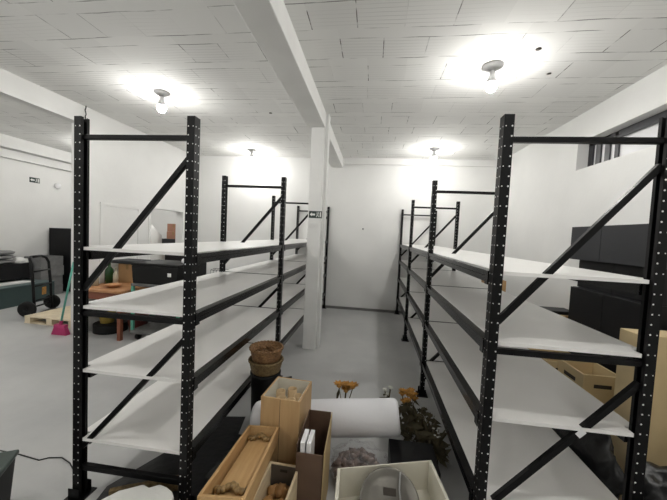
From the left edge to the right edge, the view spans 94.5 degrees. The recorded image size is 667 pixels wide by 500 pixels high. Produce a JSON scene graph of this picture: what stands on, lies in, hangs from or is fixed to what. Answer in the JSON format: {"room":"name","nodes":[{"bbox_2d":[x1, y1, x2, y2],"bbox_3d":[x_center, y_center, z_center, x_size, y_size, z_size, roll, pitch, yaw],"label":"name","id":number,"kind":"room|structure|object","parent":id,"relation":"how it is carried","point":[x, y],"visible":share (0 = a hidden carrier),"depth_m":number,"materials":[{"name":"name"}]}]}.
{"room":"storage room","nodes":[
{"label":"storage room","id":0,"kind":"room"},
{"bbox_2d":[0,148,70,259],"bbox_3d":[-7.033,-0.541,3.944,0.150,3.250,13.000,3,3,7],"label":"wall","id":1,"kind":"structure","parent":0,"point":[28,210],"depth_m":6.71,"materials":[{"name":"white paint"}]},
{"bbox_2d":[29,177,39,183],"bbox_3d":[-6.543,-1.527,6.758,0.006,0.109,0.207,3,3,7],"label":"exit sign","id":2,"kind":"object","parent":1,"relation":"attached to","point":[31,179],"visible":1,"depth_m":6.75,"materials":[{"name":"grey plastic"}]},
{"bbox_2d":[0,133,70,163],"bbox_3d":[-6.779,-2.037,3.845,0.220,0.230,13.000,3,3,7],"label":"trim","id":3,"kind":"structure","parent":1,"relation":"attached to","point":[6,142],"depth_m":6.53,"materials":[{"name":"white paint"}]},
{"bbox_2d":[0,153,70,171],"bbox_3d":[-6.851,-1.776,3.866,0.100,0.060,13.000,3,3,7],"label":"trim","id":4,"kind":"structure","parent":1,"relation":"attached to","point":[1,154],"depth_m":6.64,"materials":[{"name":"white paint"}]},
{"bbox_2d":[54,183,60,188],"bbox_3d":[-6.463,-1.498,7.240,0.060,0.140,0.140,3,3,7],"label":"wall lamp","id":5,"kind":"object","parent":1,"relation":"attached to","point":[56,185],"visible":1,"depth_m":7.21,"materials":[{"name":"white plastic"}]},
{"bbox_2d":[71,105,185,333],"bbox_3d":[-3.299,-0.529,7.177,0.150,3.250,5.650,3,3,7],"label":"wall partition","id":6,"kind":"structure","parent":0,"point":[131,173],"depth_m":5.02,"materials":[{"name":"white paint"}]},
{"bbox_2d":[0,68,80,122],"bbox_3d":[-4.050,-1.737,0.659,0.150,0.250,7.350,3,3,7],"label":"trim","id":7,"kind":"structure","parent":6,"relation":"attached to","point":[13,87],"depth_m":3.74,"materials":[{"name":"white paint"}]},
{"bbox_2d":[99,202,140,320],"bbox_3d":[-3.516,0.223,5.109,0.012,1.940,0.810,3,3,7],"label":"door","id":8,"kind":"structure","parent":6,"relation":"in","point":[115,221],"depth_m":4.97,"materials":[{"name":"white paint"}]},
{"bbox_2d":[148,207,184,259],"bbox_3d":[-3.448,0.145,6.262,0.172,1.985,1.080,3,3,7],"label":"trim","id":9,"kind":"structure","parent":6,"relation":"attached to","point":[180,214],"depth_m":6.71,"materials":[{"name":"white paint"}]},
{"bbox_2d":[151,209,175,238],"bbox_3d":[-4.492,-0.741,10.246,3.300,3.250,0.150,3,3,7],"label":"wall","id":10,"kind":"structure","parent":0,"point":[160,219],"depth_m":10.32,"materials":[{"name":"white paint"}]},
{"bbox_2d":[0,291,468,499],"bbox_3d":[-2.010,1.413,3.391,10.550,0.120,13.400,3,3,7],"label":"floor","id":11,"kind":"structure","parent":0,"point":[366,348],"depth_m":3.15,"materials":[{"name":"grey paint"}]},
{"bbox_2d":[0,449,18,499],"bbox_3d":[-1.987,1.302,1.460,0.580,0.300,0.460,1,3,-24],"label":"plastic crate","id":12,"kind":"object","parent":11,"relation":"on","point":[7,459],"visible":1,"depth_m":1.70,"materials":[{"name":"black"}]},
{"bbox_2d":[0,279,53,309],"bbox_3d":[-6.236,0.836,5.943,0.720,0.375,1.120,3,3,4],"label":"storage bin","id":13,"kind":"object","parent":11,"relation":"on","point":[14,295],"visible":0.75,"depth_m":5.83,"materials":[{"name":"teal plastic"}]},
{"bbox_2d":[0,280,30,285],"bbox_3d":[-6.213,0.641,5.961,0.280,0.012,0.600,3,3,7],"label":"paper sheet","id":14,"kind":"object","parent":13,"relation":"on","point":[21,281],"visible":1,"depth_m":5.98,"materials":[{"name":"white paper"}]},
{"bbox_2d":[0,450,72,469],"bbox_3d":[-1.992,1.415,2.108,0.671,0.008,0.079,3,3,13],"label":"cable","id":15,"kind":"object","parent":11,"relation":"on","point":[0,450],"visible":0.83,"depth_m":2.10,"materials":[{"name":"black plastic"}]},
{"bbox_2d":[17,255,60,316],"bbox_3d":[-5.063,0.598,5.411,0.402,1.009,0.660,2,3,-12],"label":"hand truck","id":16,"kind":"object","parent":11,"relation":"on","point":[51,301],"visible":0.98,"depth_m":5.33,"materials":[{"name":"black painted metal"},{"name":"black rubber"},{"name":"black plastic"}]},
{"bbox_2d":[24,305,70,327],"bbox_3d":[-4.338,1.095,5.171,0.920,0.115,0.807,3,3,9],"label":"wooden pallet","id":17,"kind":"object","parent":11,"relation":"on","point":[53,316],"visible":0.48,"depth_m":4.86,"materials":[{"name":"brown wood"}]},
{"bbox_2d":[54,284,62,294],"bbox_3d":[-6.375,0.870,6.779,0.440,0.210,0.480,3,3,8],"label":"crate","id":18,"kind":"object","parent":11,"relation":"on","point":[58,289],"visible":0.28,"depth_m":6.89,"materials":[{"name":"grey plastic"}]},
{"bbox_2d":[23,275,62,284],"bbox_3d":[-6.365,0.660,6.769,0.420,0.210,0.480,3,3,5],"label":"crate","id":19,"kind":"object","parent":18,"relation":"on","point":[58,279],"visible":0.32,"depth_m":6.83,"materials":[{"name":"grey plastic"}]},
{"bbox_2d":[33,265,63,276],"bbox_3d":[-6.344,0.450,6.767,0.440,0.210,0.480,3,3,8],"label":"crate","id":20,"kind":"object","parent":19,"relation":"on","point":[55,270],"visible":0.65,"depth_m":6.70,"materials":[{"name":"grey plastic"}]},
{"bbox_2d":[24,255,62,266],"bbox_3d":[-6.343,0.239,6.767,0.400,0.210,0.480,3,3,5],"label":"crate","id":21,"kind":"object","parent":20,"relation":"on","point":[55,260],"visible":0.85,"depth_m":6.66,"materials":[{"name":"grey plastic"}]},
{"bbox_2d":[49,228,70,291],"bbox_3d":[-6.165,0.209,7.460,0.677,1.440,0.800,3,3,7],"label":"cabinet","id":22,"kind":"object","parent":11,"relation":"on","point":[59,238],"visible":0.12,"depth_m":7.05,"materials":[{"name":"black laminate"}]},
{"bbox_2d":[51,262,72,335],"bbox_3d":[-3.858,0.687,4.404,0.298,1.052,0.084,3,3,7],"label":"broom","id":23,"kind":"object","parent":11,"relation":"on","point":[62,329],"visible":0.98,"depth_m":4.40,"materials":[{"name":"pink plastic"}]},
{"bbox_2d":[92,319,127,334],"bbox_3d":[-3.383,1.158,4.685,0.440,0.130,0.440,3,3,7],"label":"round base","id":24,"kind":"object","parent":11,"relation":"on","point":[98,328],"visible":0.67,"depth_m":4.51,"materials":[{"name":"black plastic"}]},
{"bbox_2d":[99,311,115,323],"bbox_3d":[-3.418,1.006,4.662,0.240,0.170,0.240,3,3,7],"label":"bucket","id":25,"kind":"object","parent":24,"relation":"on","point":[102,320],"visible":0.41,"depth_m":4.59,"materials":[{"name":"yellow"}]},
{"bbox_2d":[89,282,149,340],"bbox_3d":[-3.217,0.878,4.722,0.730,0.700,0.920,3,3,7],"label":"wooden table","id":26,"kind":"object","parent":11,"relation":"on","point":[100,291],"visible":0.32,"depth_m":4.29,"materials":[{"name":"orange wood"}]},
{"bbox_2d":[92,277,98,285],"bbox_3d":[-3.512,0.421,4.547,0.090,0.200,0.089,3,3,7],"label":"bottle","id":27,"kind":"object","parent":26,"relation":"on","point":[96,283],"visible":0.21,"depth_m":4.53,"materials":[{"name":"beige"}]},
{"bbox_2d":[104,262,113,283],"bbox_3d":[-3.427,0.347,4.715,0.120,0.340,0.118,3,3,7],"label":"bottle","id":28,"kind":"object","parent":26,"relation":"on","point":[108,273],"visible":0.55,"depth_m":4.67,"materials":[{"name":"green glass"}]},
{"bbox_2d":[103,283,121,287],"bbox_3d":[-3.194,0.518,4.471,0.230,0.045,0.230,3,3,7],"label":"bowl","id":29,"kind":"object","parent":26,"relation":"on","point":[110,285],"visible":1,"depth_m":4.45,"materials":[{"name":"orange wood"}]},
{"bbox_2d":[113,267,118,282],"bbox_3d":[-3.302,0.394,4.681,0.070,0.260,0.069,3,3,7],"label":"bottle","id":30,"kind":"object","parent":26,"relation":"on","point":[115,274],"visible":0.86,"depth_m":4.66,"materials":[{"name":"beige"}]},
{"bbox_2d":[118,264,132,282],"bbox_3d":[-3.245,0.360,5.005,0.310,0.300,0.262,3,3,7],"label":"cardboard box","id":31,"kind":"object","parent":26,"relation":"on","point":[124,270],"visible":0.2,"depth_m":4.88,"materials":[{"name":"brown cardboard"}]},
{"bbox_2d":[111,258,148,263],"bbox_3d":[-3.263,0.183,4.989,0.420,0.050,0.360,3,3,7],"label":"flat tray","id":32,"kind":"object","parent":31,"relation":"on","point":[128,260],"visible":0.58,"depth_m":4.83,"materials":[{"name":"grey plastic"}]},
{"bbox_2d":[126,312,148,331],"bbox_3d":[-2.983,1.100,4.712,0.320,0.280,0.320,3,3,7],"label":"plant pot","id":33,"kind":"object","parent":11,"relation":"on","point":[137,323],"visible":0.19,"depth_m":4.62,"materials":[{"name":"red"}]},
{"bbox_2d":[130,283,182,338],"bbox_3d":[-2.421,0.866,4.670,0.720,0.805,0.840,3,3,7],"label":"trolley","id":34,"kind":"object","parent":11,"relation":"on","point":[150,328],"visible":0.22,"depth_m":4.34,"materials":[{"name":"grey metal"}]},
{"bbox_2d":[131,259,199,284],"bbox_3d":[-2.435,0.322,4.526,0.710,0.290,0.570,3,3,7],"label":"crate","id":35,"kind":"object","parent":34,"relation":"on","point":[157,272],"visible":0.77,"depth_m":4.26,"materials":[{"name":"black plastic"}]},
{"bbox_2d":[150,225,164,259],"bbox_3d":[-4.891,0.140,8.273,0.711,1.655,0.641,3,3,7],"label":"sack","id":36,"kind":"object","parent":11,"relation":"on","point":[156,237],"visible":0.18,"depth_m":8.14,"materials":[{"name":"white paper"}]},
{"bbox_2d":[97,416,244,499],"bbox_3d":[-0.874,1.484,1.851,1.050,0.002,1.670,3,3,7],"label":"plastic sheet","id":37,"kind":"object","parent":11,"relation":"on","point":[225,436],"visible":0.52,"depth_m":2.14,"materials":[{"name":"black plastic"}]},
{"bbox_2d":[102,485,173,499],"bbox_3d":[-1.068,1.392,1.526,0.434,0.200,0.383,3,3,7],"label":"foam block","id":38,"kind":"object","parent":37,"relation":"on","point":[142,492],"visible":1,"depth_m":1.63,"materials":[{"name":"white plastic"}]},
{"bbox_2d":[109,475,177,495],"bbox_3d":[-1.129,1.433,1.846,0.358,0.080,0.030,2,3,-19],"label":"basket","id":39,"kind":"object","parent":37,"relation":"on","point":[148,484],"visible":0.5,"depth_m":1.84,"materials":[{"name":"wood"}]},
{"bbox_2d":[196,448,231,499],"bbox_3d":[-0.667,1.442,1.995,0.295,0.083,0.791,3,3,7],"label":"cloth","id":40,"kind":"object","parent":37,"relation":"on","point":[210,473],"visible":0.04,"depth_m":2.03,"materials":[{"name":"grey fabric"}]},
{"bbox_2d":[250,398,400,437],"bbox_3d":[-0.064,1.234,2.272,1.091,0.377,0.252,3,3,7],"label":"roll","id":41,"kind":"object","parent":40,"relation":"on","point":[351,417],"visible":0.64,"depth_m":2.14,"materials":[{"name":"white paper"}]},
{"bbox_3d":[-0.479,1.337,1.678,0.180,0.351,0.342,3,3,7],"label":"cardboard box","id":42,"kind":"object","parent":37,"relation":"on","visible":0},
{"bbox_2d":[197,425,278,499],"bbox_3d":[-0.426,1.042,1.512,0.184,0.239,0.705,3,3,1],"label":"wooden box","id":43,"kind":"object","parent":42,"relation":"on","point":[239,476],"visible":1,"depth_m":1.46,"materials":[{"name":"brown wood"}]},
{"bbox_2d":[165,255,206,275],"bbox_3d":[-2.584,0.628,5.397,0.530,1.190,0.400,3,3,7],"label":"box","id":44,"kind":"object","parent":11,"relation":"on","point":[203,266],"visible":0.02,"depth_m":5.20,"materials":[{"name":"black plastic"}]},
{"bbox_2d":[64,116,329,499],"bbox_3d":[-0.805,0.265,4.236,0.778,2.200,5.166,3,3,7],"label":"rack","id":45,"kind":"object","parent":11,"relation":"on","point":[200,366],"visible":0.84,"depth_m":1.91,"materials":[{"name":"metal"}]},
{"bbox_2d":[250,369,291,410],"bbox_3d":[-0.547,1.236,2.612,0.322,0.450,0.251,1,3,-29],"label":"waste bin","id":46,"kind":"object","parent":11,"relation":"on","point":[259,385],"visible":0.28,"depth_m":2.48,"materials":[{"name":"black plastic"}]},
{"bbox_2d":[248,355,283,376],"bbox_3d":[-0.564,0.954,2.580,0.293,0.114,0.294,3,3,7],"label":"wicker basket","id":47,"kind":"object","parent":46,"relation":"on","point":[262,370],"visible":0.72,"depth_m":2.47,"materials":[{"name":"brown wicker"}]},
{"bbox_2d":[249,340,283,363],"bbox_3d":[-0.560,0.854,2.575,0.284,0.114,0.285,3,3,7],"label":"wicker basket","id":48,"kind":"object","parent":47,"relation":"on","point":[268,357],"visible":0.97,"depth_m":2.49,"materials":[{"name":"brown wicker"}]},
{"bbox_2d":[252,345,280,354],"bbox_3d":[-0.560,0.860,2.573,0.246,0.076,0.242,3,3,7],"label":"cheese shaving","id":49,"kind":"object","parent":48,"relation":"in","point":[263,347],"visible":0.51,"depth_m":2.62,"materials":[{"name":"brown food"}]},
{"bbox_2d":[253,461,297,499],"bbox_3d":[-0.298,1.352,1.555,0.170,0.350,0.300,3,3,9],"label":"wooden box","id":50,"kind":"object","parent":11,"relation":"on","point":[276,472],"visible":0.55,"depth_m":1.67,"materials":[{"name":"brown wood"}]},
{"bbox_2d":[262,482,289,499],"bbox_3d":[-0.297,1.362,1.551,0.142,0.247,0.276,3,3,7],"label":"crumpled paper","id":51,"kind":"object","parent":50,"relation":"in","point":[277,491],"visible":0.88,"depth_m":1.61,"materials":[{"name":"brown paper"}]},
{"bbox_2d":[260,376,311,464],"bbox_3d":[-0.309,1.198,2.010,0.248,0.610,0.278,3,3,11],"label":"wooden box","id":52,"kind":"object","parent":11,"relation":"on","point":[290,416],"visible":0.54,"depth_m":1.87,"materials":[{"name":"brown wood"}]},
{"bbox_2d":[276,388,285,397],"bbox_3d":[-0.354,1.194,2.011,0.060,0.572,0.060,3,3,7],"label":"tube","id":53,"kind":"object","parent":52,"relation":"in","point":[280,391],"visible":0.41,"depth_m":1.98,"materials":[{"name":"beige cardboard"}]},
{"bbox_2d":[288,386,296,396],"bbox_3d":[-0.281,1.193,2.027,0.060,0.580,0.060,3,3,7],"label":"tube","id":54,"kind":"object","parent":52,"relation":"in","point":[292,390],"visible":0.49,"depth_m":1.99,"materials":[{"name":"beige cardboard"}]},
{"bbox_2d":[293,393,301,400],"bbox_3d":[-0.238,1.205,1.972,0.060,0.566,0.060,3,3,7],"label":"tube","id":55,"kind":"object","parent":52,"relation":"in","point":[296,396],"visible":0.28,"depth_m":1.97,"materials":[{"name":"beige cardboard"}]},
{"bbox_2d":[295,409,331,499],"bbox_3d":[-0.111,1.273,1.800,0.152,0.500,0.330,3,3,7],"label":"box","id":56,"kind":"object","parent":11,"relation":"on","point":[312,469],"visible":0.92,"depth_m":1.65,"materials":[{"name":"brown cardboard"}]},
{"bbox_2d":[300,429,308,452],"bbox_3d":[-0.169,1.270,1.712,0.025,0.500,0.120,3,3,7],"label":"box","id":57,"kind":"object","parent":56,"relation":"in","point":[303,443],"visible":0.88,"depth_m":1.67,"materials":[{"name":"white cardboard"}]},
{"bbox_2d":[306,430,314,453],"bbox_3d":[-0.135,1.272,1.707,0.025,0.500,0.120,3,3,7],"label":"box","id":58,"kind":"object","parent":56,"relation":"in","point":[311,440],"visible":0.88,"depth_m":1.68,"materials":[{"name":"white cardboard"}]},
{"bbox_2d":[302,127,325,349],"bbox_3d":[-0.261,-0.138,4.334,0.184,3.045,0.230,3,3,7],"label":"column","id":59,"kind":"structure","parent":11,"relation":"on","point":[318,135],"depth_m":4.22,"materials":[{"name":"white paint"}]},
{"bbox_2d":[309,211,321,217],"bbox_3d":[-0.246,-0.481,4.196,0.180,0.095,0.006,3,3,7],"label":"exit sign","id":60,"kind":"object","parent":59,"relation":"attached to","point":[312,214],"visible":1,"depth_m":4.20,"materials":[{"name":"grey plastic"}]},
{"bbox_2d":[316,114,330,347],"bbox_3d":[-0.142,-0.236,4.350,0.038,3.250,0.120,3,3,7],"label":"trim","id":61,"kind":"structure","parent":59,"relation":"attached to","point":[328,115],"depth_m":4.31,"materials":[{"name":"white paint"}]},
{"bbox_2d":[334,380,359,398],"bbox_3d":[0.091,1.289,2.580,0.221,0.404,0.208,2,3,-10],"label":"bunch","id":62,"kind":"object","parent":11,"relation":"on","point":[346,385],"visible":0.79,"depth_m":2.54,"materials":[{"name":"brown plant"}]},
{"bbox_2d":[331,447,378,480],"bbox_3d":[0.172,1.398,2.019,0.405,0.253,0.328,3,3,7],"label":"clear plastic bag","id":63,"kind":"object","parent":11,"relation":"on","point":[353,457],"visible":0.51,"depth_m":2.01,"materials":[{"name":"white"}]},
{"bbox_2d":[380,386,392,397],"bbox_3d":[0.427,1.321,2.603,0.146,0.368,0.114,4,3,31],"label":"bunch","id":64,"kind":"object","parent":11,"relation":"on","point":[385,395],"visible":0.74,"depth_m":2.57,"materials":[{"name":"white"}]},
{"bbox_2d":[335,460,448,499],"bbox_3d":[0.274,1.376,1.608,0.592,0.350,0.294,2,3,-6],"label":"crate","id":65,"kind":"object","parent":11,"relation":"on","point":[423,475],"visible":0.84,"depth_m":1.70,"materials":[{"name":"beige paint"}]},
{"bbox_2d":[359,467,418,499],"bbox_3d":[0.280,1.262,1.541,0.300,0.200,0.228,3,3,7],"label":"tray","id":66,"kind":"object","parent":65,"relation":"in","point":[382,483],"visible":0.98,"depth_m":1.60,"materials":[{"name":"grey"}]},
{"bbox_2d":[398,472,400,499],"bbox_3d":[0.346,1.250,1.544,0.026,0.167,0.163,2,3,-6],"label":"metal hook","id":67,"kind":"object","parent":66,"relation":"on","point":[399,472],"visible":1,"depth_m":1.58,"materials":[{"name":"grey metal"}]},
{"bbox_2d":[398,387,420,433],"bbox_3d":[0.604,1.325,2.510,0.228,0.386,0.189,3,3,7],"label":"bunch","id":68,"kind":"object","parent":11,"relation":"on","point":[409,392],"visible":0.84,"depth_m":2.49,"materials":[{"name":"brown plant"}]},
{"bbox_2d":[387,439,440,479],"bbox_3d":[0.519,1.446,2.040,0.300,0.190,0.280,3,3,7],"label":"box","id":69,"kind":"object","parent":11,"relation":"on","point":[399,451],"visible":0.49,"depth_m":2.06,"materials":[{"name":"black plastic"}]},
{"bbox_2d":[400,405,440,443],"bbox_3d":[0.658,1.392,2.411,0.351,0.299,0.298,3,3,7],"label":"bunch","id":70,"kind":"object","parent":11,"relation":"on","point":[411,425],"visible":0.88,"depth_m":2.38,"materials":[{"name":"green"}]},
{"bbox_2d":[418,425,450,467],"bbox_3d":[0.727,1.432,2.262,0.267,0.278,0.272,3,3,7],"label":"bunch","id":71,"kind":"object","parent":11,"relation":"on","point":[439,446],"visible":0.88,"depth_m":2.22,"materials":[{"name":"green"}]},
{"bbox_2d":[394,114,666,499],"bbox_3d":[1.404,0.384,3.941,0.778,2.200,5.166,3,3,7],"label":"rack","id":72,"kind":"object","parent":11,"relation":"on","point":[499,404],"visible":1,"depth_m":1.60,"materials":[{"name":"metal"}]},
{"bbox_2d":[552,428,623,499],"bbox_3d":[1.585,1.267,2.006,0.192,0.649,0.736,3,3,7],"label":"bag","id":73,"kind":"object","parent":11,"relation":"on","point":[596,450],"visible":0.23,"depth_m":1.75,"materials":[{"name":"black plastic"}]},
{"bbox_2d":[611,328,666,499],"bbox_3d":[1.935,1.059,1.898,0.300,1.110,0.150,3,3,7],"label":"carton","id":74,"kind":"object","parent":11,"relation":"on","point":[657,443],"visible":0.33,"depth_m":1.83,"materials":[{"name":"cardboard"}]},
{"bbox_2d":[642,461,666,499],"bbox_3d":[1.751,1.348,1.555,0.389,0.549,0.468,3,3,7],"label":"bag","id":75,"kind":"object","parent":11,"relation":"on","point":[655,482],"visible":0.48,"depth_m":1.59,"materials":[{"name":"black"}]},
{"bbox_3d":[-6.703,0.788,6.020,0.070,0.420,1.080,3,3,7],"label":"box","id":76,"kind":"object","parent":11,"relation":"on","visible":0},
{"bbox_2d":[0,262,29,280],"bbox_3d":[-6.546,0.430,5.994,0.350,0.309,1.000,3,3,7],"label":"box","id":77,"kind":"object","parent":76,"relation":"on","point":[8,271],"visible":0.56,"depth_m":6.15,"materials":[{"name":"black plastic"}]},
{"bbox_2d":[0,259,14,263],"bbox_3d":[-6.533,0.230,5.936,0.348,0.096,0.667,3,3,7],"label":"folded blanket","id":78,"kind":"object","parent":77,"relation":"on","point":[4,261],"visible":0.94,"depth_m":6.03,"materials":[{"name":"grey fabric"}]},
{"bbox_2d":[0,255,15,259],"bbox_3d":[-6.530,0.140,5.960,0.344,0.097,0.632,3,3,7],"label":"folded blanket","id":79,"kind":"object","parent":78,"relation":"on","point":[2,257],"visible":0.94,"depth_m":6.03,"materials":[{"name":"grey fabric"}]},
{"bbox_2d":[0,250,14,254],"bbox_3d":[-6.524,0.052,5.979,0.343,0.095,0.568,3,3,7],"label":"folded blanket","id":80,"kind":"object","parent":79,"relation":"on","point":[2,252],"visible":1,"depth_m":6.03,"materials":[{"name":"grey fabric"}]},
{"bbox_2d":[12,257,28,262],"bbox_3d":[-6.438,0.202,6.349,0.277,0.119,0.306,3,3,7],"label":"bag","id":81,"kind":"object","parent":77,"relation":"on","point":[19,259],"visible":0.88,"depth_m":6.28,"materials":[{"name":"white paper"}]},
{"bbox_3d":[-4.170,0.774,8.229,0.400,0.461,0.403,3,3,7],"label":"cardboard box","id":82,"kind":"object","parent":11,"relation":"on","visible":0},
{"bbox_3d":[-4.148,0.315,8.206,0.400,0.460,0.403,3,3,7],"label":"cardboard box","id":83,"kind":"object","parent":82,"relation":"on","visible":0},
{"bbox_2d":[162,238,174,242],"bbox_3d":[-4.147,-0.103,8.162,0.530,0.378,0.450,3,3,7],"label":"box","id":84,"kind":"object","parent":83,"relation":"on","point":[165,240],"visible":0.11,"depth_m":7.94,"materials":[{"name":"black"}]},
{"bbox_2d":[167,231,174,238],"bbox_3d":[-4.118,-0.389,8.170,0.365,0.190,0.402,3,3,7],"label":"cardboard box","id":85,"kind":"object","parent":84,"relation":"on","point":[170,235],"visible":0.36,"depth_m":7.98,"materials":[{"name":"brown cardboard"}]},
{"bbox_2d":[167,224,175,231],"bbox_3d":[-4.109,-0.584,8.160,0.355,0.198,0.382,3,3,7],"label":"cardboard box","id":86,"kind":"object","parent":85,"relation":"on","point":[170,227],"visible":0.38,"depth_m":7.98,"materials":[{"name":"brown cardboard"}]},
{"bbox_3d":[2.357,1.338,3.294,0.380,0.451,0.282,3,3,7],"label":"cardboard box","id":87,"kind":"object","parent":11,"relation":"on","visible":0},
{"bbox_3d":[2.379,0.889,3.271,0.380,0.450,0.282,3,3,7],"label":"cardboard box","id":88,"kind":"object","parent":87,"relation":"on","visible":0},
{"bbox_2d":[540,306,568,314],"bbox_3d":[2.352,0.643,3.274,0.300,0.035,0.220,3,3,7],"label":"flat tray","id":89,"kind":"object","parent":88,"relation":"on","point":[561,311],"visible":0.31,"depth_m":3.22,"materials":[{"name":"black plastic"}]},
{"bbox_3d":[2.264,1.239,4.477,0.250,0.521,0.252,3,3,7],"label":"cardboard box","id":90,"kind":"object","parent":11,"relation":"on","visible":0},
{"bbox_2d":[481,280,505,291],"bbox_3d":[2.289,0.699,4.450,0.250,0.560,0.252,3,3,7],"label":"cardboard box","id":91,"kind":"object","parent":90,"relation":"on","point":[504,282],"visible":0.07,"depth_m":4.30,"materials":[{"name":"brown cardboard"}]},
{"bbox_3d":[1.957,1.369,2.529,0.420,0.430,1.060,3,3,7],"label":"bench","id":92,"kind":"object","parent":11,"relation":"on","visible":0},
{"bbox_2d":[528,348,561,369],"bbox_3d":[1.962,1.039,2.796,0.271,0.200,0.381,3,3,7],"label":"wooden crate","id":93,"kind":"object","parent":92,"relation":"on","point":[553,362],"visible":0.12,"depth_m":2.84,"materials":[{"name":"wood"}]},
{"bbox_2d":[558,360,615,403],"bbox_3d":[1.996,1.040,2.423,0.271,0.240,0.311,3,3,7],"label":"wooden crate","id":94,"kind":"object","parent":92,"relation":"on","point":[597,380],"visible":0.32,"depth_m":2.31,"materials":[{"name":"light wood"}]},
{"bbox_2d":[0,0,666,159],"bbox_3d":[-1.850,-1.962,3.219,10.550,0.153,13.400,3,3,7],"label":"ceiling","id":95,"kind":"structure","parent":0,"point":[404,79],"depth_m":3.01,"materials":[{"name":"white tile"}]},
{"bbox_2d":[153,89,169,112],"bbox_3d":[-2.106,-1.808,3.784,0.184,0.242,0.184,3,3,7],"label":"ceiling light","id":96,"kind":"object","parent":95,"relation":"attached to","point":[161,106],"visible":1,"depth_m":3.75,"materials":[{"name":"grey"}]},
{"bbox_2d":[153,89,169,97],"bbox_3d":[-2.101,-1.903,3.779,0.184,0.050,0.184,3,3,7],"label":"socket","id":97,"kind":"object","parent":96,"relation":"attached to","point":[161,93],"depth_m":3.74,"materials":[{"name":"grey"}]},
{"bbox_2d":[247,149,255,161],"bbox_3d":[-1.667,-1.914,6.276,0.184,0.242,0.184,3,3,7],"label":"ceiling light","id":98,"kind":"object","parent":95,"relation":"attached to","point":[251,157],"visible":1,"depth_m":6.24,"materials":[{"name":"grey"}]},
{"bbox_2d":[429,147,439,161],"bbox_3d":[1.819,-1.714,5.588,0.184,0.242,0.184,3,3,7],"label":"ceiling light","id":99,"kind":"object","parent":95,"relation":"attached to","point":[433,149],"visible":1,"depth_m":5.55,"materials":[{"name":"grey"}]},
{"bbox_2d":[429,147,439,151],"bbox_3d":[1.824,-1.810,5.583,0.184,0.050,0.184,3,3,7],"label":"socket","id":100,"kind":"object","parent":99,"relation":"attached to","point":[433,149],"depth_m":5.54,"materials":[{"name":"grey"}]},
{"bbox_2d":[482,60,503,92],"bbox_3d":[1.472,-1.592,2.872,0.184,0.242,0.184,3,3,7],"label":"ceiling light","id":101,"kind":"object","parent":95,"relation":"attached to","point":[492,66],"visible":1,"depth_m":2.84,"materials":[{"name":"grey"}]},
{"bbox_2d":[482,60,503,71],"bbox_3d":[1.477,-1.688,2.867,0.184,0.050,0.184,3,3,7],"label":"socket","id":102,"kind":"object","parent":101,"relation":"attached to","point":[494,65],"depth_m":2.83,"materials":[{"name":"grey"}]},
{"bbox_2d":[198,156,496,310],"bbox_3d":[0.194,-0.342,6.739,6.900,3.250,0.150,3,3,7],"label":"wall","id":103,"kind":"structure","parent":0,"point":[362,265],"depth_m":6.63,"materials":[{"name":"white paint"}]},
{"bbox_2d":[232,0,342,167],"bbox_3d":[-0.553,-1.642,1.605,0.245,0.205,10.100,3,3,7],"label":"beam","id":104,"kind":"structure","parent":103,"relation":"attached to","point":[269,22],"depth_m":2.56,"materials":[{"name":"white paint"}]},
{"bbox_2d":[325,305,401,313],"bbox_3d":[-0.040,1.248,6.759,6.600,0.055,0.012,3,3,7],"label":"baseboard","id":105,"kind":"structure","parent":103,"relation":"attached to","point":[326,306],"depth_m":6.67,"materials":[{"name":"grey"}]},
{"bbox_2d":[343,158,496,166],"bbox_3d":[1.791,-1.811,6.369,3.200,0.130,0.050,3,3,7],"label":"trim","id":106,"kind":"structure","parent":103,"relation":"attached to","point":[357,161],"depth_m":6.35,"materials":[{"name":"white paint"}]},
{"bbox_2d":[503,65,666,309],"bbox_3d":[2.816,0.061,1.251,0.300,3.250,10.100,3,3,7],"label":"wall","id":107,"kind":"structure","parent":0,"point":[553,191],"depth_m":3.94,"materials":[{"name":"white paint"}]},
{"bbox_2d":[568,286,666,373],"bbox_3d":[2.514,0.705,2.583,0.520,0.641,0.865,3,3,7],"label":"upper cabinet","id":108,"kind":"object","parent":107,"relation":"attached to","point":[605,313],"visible":0.35,"depth_m":2.56,"materials":[{"name":"black laminate"}]},
{"bbox_2d":[570,224,666,268],"bbox_3d":[2.546,-0.036,2.560,0.530,0.315,0.915,3,3,7],"label":"upper cabinet","id":109,"kind":"object","parent":107,"relation":"attached to","point":[614,244],"visible":0.68,"depth_m":2.48,"materials":[{"name":"grey laminate"}]},
{"bbox_2d":[577,260,666,306],"bbox_3d":[2.565,0.256,2.558,0.460,0.262,0.870,3,3,7],"label":"upper cabinet","id":110,"kind":"object","parent":107,"relation":"attached to","point":[635,271],"visible":0.43,"depth_m":2.54,"materials":[{"name":"black laminate"}]},
{"bbox_2d":[587,110,666,166],"bbox_3d":[2.933,-1.064,1.711,0.062,0.340,4.340,3,3,7],"label":"window","id":111,"kind":"structure","parent":107,"relation":"in","point":[598,153],"depth_m":3.30,"materials":[{"name":"grey"}]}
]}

